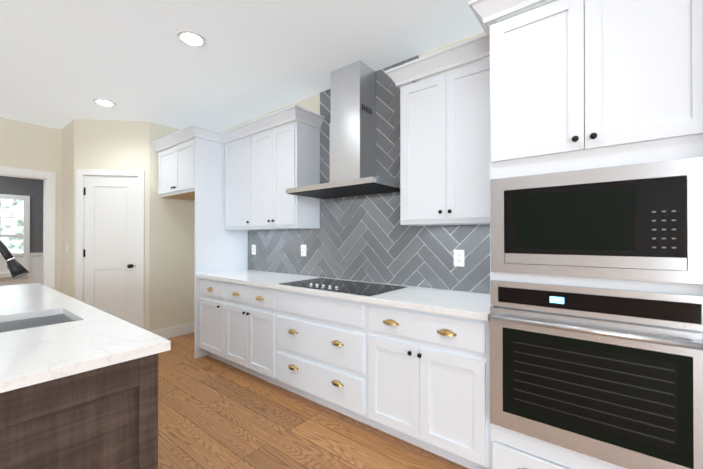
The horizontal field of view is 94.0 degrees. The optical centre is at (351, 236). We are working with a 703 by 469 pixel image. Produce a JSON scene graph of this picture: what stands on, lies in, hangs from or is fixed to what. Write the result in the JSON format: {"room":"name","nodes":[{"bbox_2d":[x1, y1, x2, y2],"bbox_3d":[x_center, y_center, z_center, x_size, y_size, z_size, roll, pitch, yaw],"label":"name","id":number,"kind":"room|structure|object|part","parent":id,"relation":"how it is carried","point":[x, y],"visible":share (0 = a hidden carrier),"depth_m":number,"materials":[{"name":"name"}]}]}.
{"room":"kitchen","nodes":[
{"label":"kitchen","id":0,"kind":"room"},
{"bbox_2d":[0,176,61,252],"bbox_3d":[-8.315,-0.067,3.903,0.100,2.770,9.000,0,0,38],"label":"wall","id":1,"kind":"structure","parent":0,"point":[32,189],"depth_m":6.43,"materials":[{"name":"grey paint"}]},
{"bbox_2d":[0,194,29,277],"bbox_3d":[-6.593,-0.022,5.939,0.069,1.550,1.100,0,0,38],"label":"window","id":2,"kind":"structure","parent":1,"relation":"in","point":[14,223],"depth_m":6.24,"materials":[{"name":"white"}]},
{"bbox_2d":[0,253,42,285],"bbox_3d":[-8.262,0.808,3.856,0.034,1.020,8.999,0,0,38],"label":"wainscoting","id":3,"kind":"structure","parent":1,"relation":"attached to","point":[36,268],"depth_m":6.34,"materials":[{"name":"white wood"}]},
{"bbox_2d":[0,117,61,291],"bbox_3d":[-6.316,-0.078,1.451,0.100,2.770,7.639,0,0,38],"label":"wall","id":4,"kind":"structure","parent":0,"point":[26,145],"depth_m":4.23,"materials":[{"name":"beige paint"}]},
{"bbox_2d":[0,166,55,289],"bbox_3d":[-4.328,0.231,3.951,0.128,2.175,1.120,0,0,38],"label":"door frame","id":5,"kind":"structure","parent":4,"relation":"attached to","point":[49,193],"depth_m":4.30,"materials":[{"name":"white wood"}]},
{"bbox_2d":[61,119,73,297],"bbox_3d":[-3.623,-0.065,4.254,0.638,2.770,0.100,0,0,38],"label":"wall","id":6,"kind":"structure","parent":0,"point":[67,236],"depth_m":4.20,"materials":[{"name":"beige paint"}]},
{"bbox_2d":[73,119,149,330],"bbox_3d":[-2.976,-0.065,4.116,0.873,2.770,0.100,0,0,-7],"label":"wall","id":7,"kind":"structure","parent":0,"point":[112,144],"depth_m":4.08,"materials":[{"name":"beige paint"}]},
{"bbox_2d":[83,176,137,325],"bbox_3d":[-2.981,0.278,4.051,0.619,2.067,0.105,0,0,-7],"label":"pantry door","id":8,"kind":"structure","parent":7,"relation":"in","point":[110,255],"depth_m":4.07,"materials":[{"name":"white paint"}]},
{"bbox_2d":[76,169,144,328],"bbox_3d":[-2.985,0.244,4.105,0.778,2.151,0.118,0,0,-7],"label":"door frame","id":9,"kind":"structure","parent":7,"relation":"attached to","point":[81,174],"depth_m":4.06,"materials":[{"name":"white wood"}]},
{"bbox_2d":[149,122,201,330],"bbox_3d":[-2.345,-0.064,4.439,0.100,2.770,0.743,0,0,38],"label":"wall","id":10,"kind":"structure","parent":0,"point":[171,262],"depth_m":4.30,"materials":[{"name":"beige paint"}]},
{"bbox_2d":[150,323,193,338],"bbox_3d":[-2.310,1.253,4.386,0.014,0.135,0.714,0,0,38],"label":"baseboard","id":11,"kind":"structure","parent":10,"relation":"attached to","point":[174,331],"depth_m":4.34,"materials":[{"name":"white wood"}]},
{"bbox_2d":[158,139,194,200],"bbox_3d":[-1.892,-0.791,4.116,0.969,0.579,0.688,0,0,38],"label":"upper cabinet","id":12,"kind":"object","parent":10,"relation":"attached to","point":[176,170],"depth_m":3.86,"materials":[{"name":"white paint"}]},
{"bbox_3d":[-1.870,-0.503,4.141,0.930,0.004,0.616,0,0,38],"label":"fridge wall cabinet underside","id":13,"kind":"part","parent":12,"relation":"part of","materials":[{"name":"wood"}]},
{"bbox_2d":[151,105,324,151],"bbox_3d":[-1.396,-1.135,3.691,2.316,0.104,0.719,0,0,38],"label":"crown molding","id":14,"kind":"structure","parent":12,"relation":"on","point":[288,115],"depth_m":3.48,"materials":[{"name":"white paint"}]},
{"bbox_2d":[0,0,553,130],"bbox_3d":[-2.476,-1.503,-0.717,15.400,0.060,9.400,0,0,38],"label":"ceiling","id":15,"kind":"structure","parent":0,"point":[63,63],"depth_m":2.56,"materials":[{"name":"white paint"}]},
{"bbox_2d":[93,98,115,106],"bbox_3d":[-2.663,-1.448,3.539,0.196,0.010,0.196,0,0,38],"label":"recessed light","id":16,"kind":"object","parent":15,"relation":"in","point":[105,102],"visible":0.96,"depth_m":3.52,"materials":[{"name":"white plastic"}]},
{"bbox_2d":[177,30,206,46],"bbox_3d":[-1.173,-1.454,2.409,0.196,0.010,0.196,0,0,38],"label":"recessed light","id":17,"kind":"object","parent":15,"relation":"in","point":[191,38],"visible":1,"depth_m":2.39,"materials":[{"name":"white plastic"}]},
{"bbox_2d":[158,333,468,468],"bbox_3d":[-2.476,1.327,-0.730,15.400,0.060,9.400,0,0,38],"label":"floor","id":18,"kind":"structure","parent":0,"point":[213,413],"depth_m":2.23,"materials":[{"name":"brown wood"}]},
{"bbox_2d":[0,355,157,468],"bbox_3d":[-2.040,0.866,1.542,2.484,0.884,1.130,0,0,38],"label":"kitchen island","id":19,"kind":"object","parent":18,"relation":"on","point":[78,384],"depth_m":1.06,"materials":[{"name":"brown wood"}]},
{"bbox_2d":[0,283,170,394],"bbox_3d":[-2.043,0.405,1.543,2.550,0.035,1.195,0,0,38],"label":"island countertop","id":20,"kind":"structure","parent":19,"relation":"on","point":[94,339],"depth_m":1.21,"materials":[{"name":"white stone"}]},
{"bbox_2d":[0,240,28,278],"bbox_3d":[-1.786,0.188,1.582,0.376,0.397,0.069,0,0,-13],"label":"gooseneck faucet","id":21,"kind":"object","parent":20,"relation":"on","point":[16,268],"visible":1,"depth_m":1.60,"materials":[{"name":"black metal"}]},
{"bbox_2d":[0,311,71,330],"bbox_3d":[-1.666,0.527,1.358,0.454,0.234,0.819,0,0,38],"label":"sink","id":22,"kind":"object","parent":20,"relation":"in","point":[53,316],"depth_m":1.71,"materials":[{"name":"grey metal"}]},
{"bbox_2d":[199,278,232,365],"bbox_3d":[-1.282,0.880,3.644,0.515,0.874,0.657,0,0,38],"label":"base cabinet","id":23,"kind":"object","parent":18,"relation":"on","point":[212,300],"visible":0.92,"depth_m":3.40,"materials":[{"name":"white paint"}]},
{"bbox_2d":[194,137,247,358],"bbox_3d":[-1.493,0.118,3.815,0.020,2.400,0.657,0,0,38],"label":"panel","id":24,"kind":"object","parent":18,"relation":"on","point":[219,247],"visible":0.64,"depth_m":3.69,"materials":[{"name":"white paint"}]},
{"bbox_2d":[225,282,284,388],"bbox_3d":[-0.770,0.878,3.238,0.788,0.874,0.657,0,0,38],"label":"base cabinet","id":25,"kind":"object","parent":18,"relation":"on","point":[250,329],"visible":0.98,"depth_m":2.97,"materials":[{"name":"white paint"}]},
{"bbox_2d":[277,290,373,426],"bbox_3d":[-0.091,0.876,2.702,0.938,0.874,0.655,0,0,38],"label":"base cabinet","id":26,"kind":"object","parent":18,"relation":"on","point":[321,350],"visible":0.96,"depth_m":2.41,"materials":[{"name":"white paint"}]},
{"bbox_2d":[197,270,489,320],"bbox_3d":[-0.291,0.418,2.869,3.034,0.038,0.645,0,0,38],"label":"countertop","id":27,"kind":"structure","parent":26,"relation":"on","point":[470,305],"depth_m":2.25,"materials":[{"name":"white stone"}]},
{"bbox_2d":[279,278,406,295],"bbox_3d":[-0.087,0.379,2.660,0.934,0.035,0.509,0,0,38],"label":"glass cooktop","id":28,"kind":"object","parent":27,"relation":"in","point":[354,287],"visible":1,"depth_m":2.58,"materials":[{"name":"black glass"}]},
{"bbox_2d":[367,303,489,468],"bbox_3d":[0.586,0.873,2.164,0.787,0.874,0.657,0,0,38],"label":"base cabinet","id":29,"kind":"object","parent":18,"relation":"on","point":[428,381],"visible":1,"depth_m":1.90,"materials":[{"name":"white paint"}]},
{"bbox_2d":[490,0,702,468],"bbox_3d":[1.205,0.108,1.665,0.798,2.400,0.677,0,0,38],"label":"tall cabinet","id":30,"kind":"object","parent":18,"relation":"on","point":[581,84],"visible":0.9,"depth_m":1.42,"materials":[{"name":"white paint"}]},
{"bbox_2d":[385,0,545,88],"bbox_3d":[0.911,-1.144,1.875,1.656,0.104,0.721,0,0,38],"label":"crown molding","id":31,"kind":"structure","parent":30,"relation":"on","point":[487,13],"depth_m":2.02,"materials":[{"name":"white paint"}]},
{"bbox_2d":[490,280,702,468],"bbox_3d":[1.153,0.576,1.602,0.773,0.712,0.618,0,0,38],"label":"wall oven","id":32,"kind":"object","parent":30,"relation":"in","point":[614,376],"visible":0.98,"depth_m":1.37,"materials":[{"name":"silver metal"}]},
{"bbox_2d":[491,157,702,283],"bbox_3d":[1.109,-0.059,1.549,0.773,0.468,0.320,0,0,38],"label":"built-in microwave","id":33,"kind":"object","parent":30,"relation":"in","point":[624,224],"visible":1,"depth_m":1.38,"materials":[{"name":"silver metal"}]},
{"bbox_2d":[219,31,489,286],"bbox_3d":[0.350,-0.071,2.842,15.200,2.770,0.100,0,0,38],"label":"wall","id":34,"kind":"structure","parent":0,"point":[312,103],"depth_m":3.35,"materials":[{"name":"beige paint"}]},
{"bbox_2d":[225,135,268,229],"bbox_3d":[-1.177,-0.582,3.759,0.545,1.000,0.358,0,0,38],"label":"upper cabinet","id":35,"kind":"object","parent":34,"relation":"attached to","point":[238,184],"visible":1,"depth_m":3.63,"materials":[{"name":"white paint"}]},
{"bbox_2d":[253,121,319,229],"bbox_3d":[-0.696,-0.584,3.377,0.680,1.000,0.358,0,0,38],"label":"upper cabinet","id":36,"kind":"object","parent":34,"relation":"attached to","point":[286,156],"visible":1,"depth_m":3.22,"materials":[{"name":"white paint"}]},
{"bbox_2d":[286,60,399,198],"bbox_3d":[-0.060,-0.916,2.780,0.930,1.078,0.487,0,0,38],"label":"range hood","id":37,"kind":"object","parent":34,"relation":"attached to","point":[353,136],"visible":1,"depth_m":2.77,"materials":[{"name":"silver metal"}]},
{"bbox_2d":[248,55,489,293],"bbox_3d":[-0.093,-0.527,3.123,3.033,1.852,0.010,0,0,38],"label":"tile backsplash","id":38,"kind":"structure","parent":34,"relation":"attached to","point":[368,238],"depth_m":2.85,"materials":[{"name":"grey tile"}]},
{"bbox_2d":[252,245,255,254],"bbox_3d":[-1.185,0.154,3.973,0.079,0.122,0.008,0,0,38],"label":"electrical outlet","id":39,"kind":"object","parent":38,"relation":"attached to","point":[253,249],"visible":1,"depth_m":3.97,"materials":[{"name":"white plastic"}]},
{"bbox_2d":[301,245,305,255],"bbox_3d":[-0.502,0.141,3.432,0.079,0.122,0.008,0,0,38],"label":"electrical outlet","id":40,"kind":"object","parent":38,"relation":"attached to","point":[303,250],"visible":1,"depth_m":3.43,"materials":[{"name":"white plastic"}]},
{"bbox_2d":[454,250,464,266],"bbox_3d":[0.789,0.155,2.409,0.079,0.122,0.008,0,0,38],"label":"electrical outlet","id":41,"kind":"object","parent":38,"relation":"attached to","point":[459,260],"visible":1,"depth_m":2.40,"materials":[{"name":"white plastic"}]},
{"bbox_2d":[400,58,489,225],"bbox_3d":[0.711,-0.589,2.263,0.705,1.000,0.358,0,0,38],"label":"upper cabinet","id":42,"kind":"object","parent":34,"relation":"attached to","point":[445,148],"visible":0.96,"depth_m":2.15,"materials":[{"name":"white paint"}]}
]}

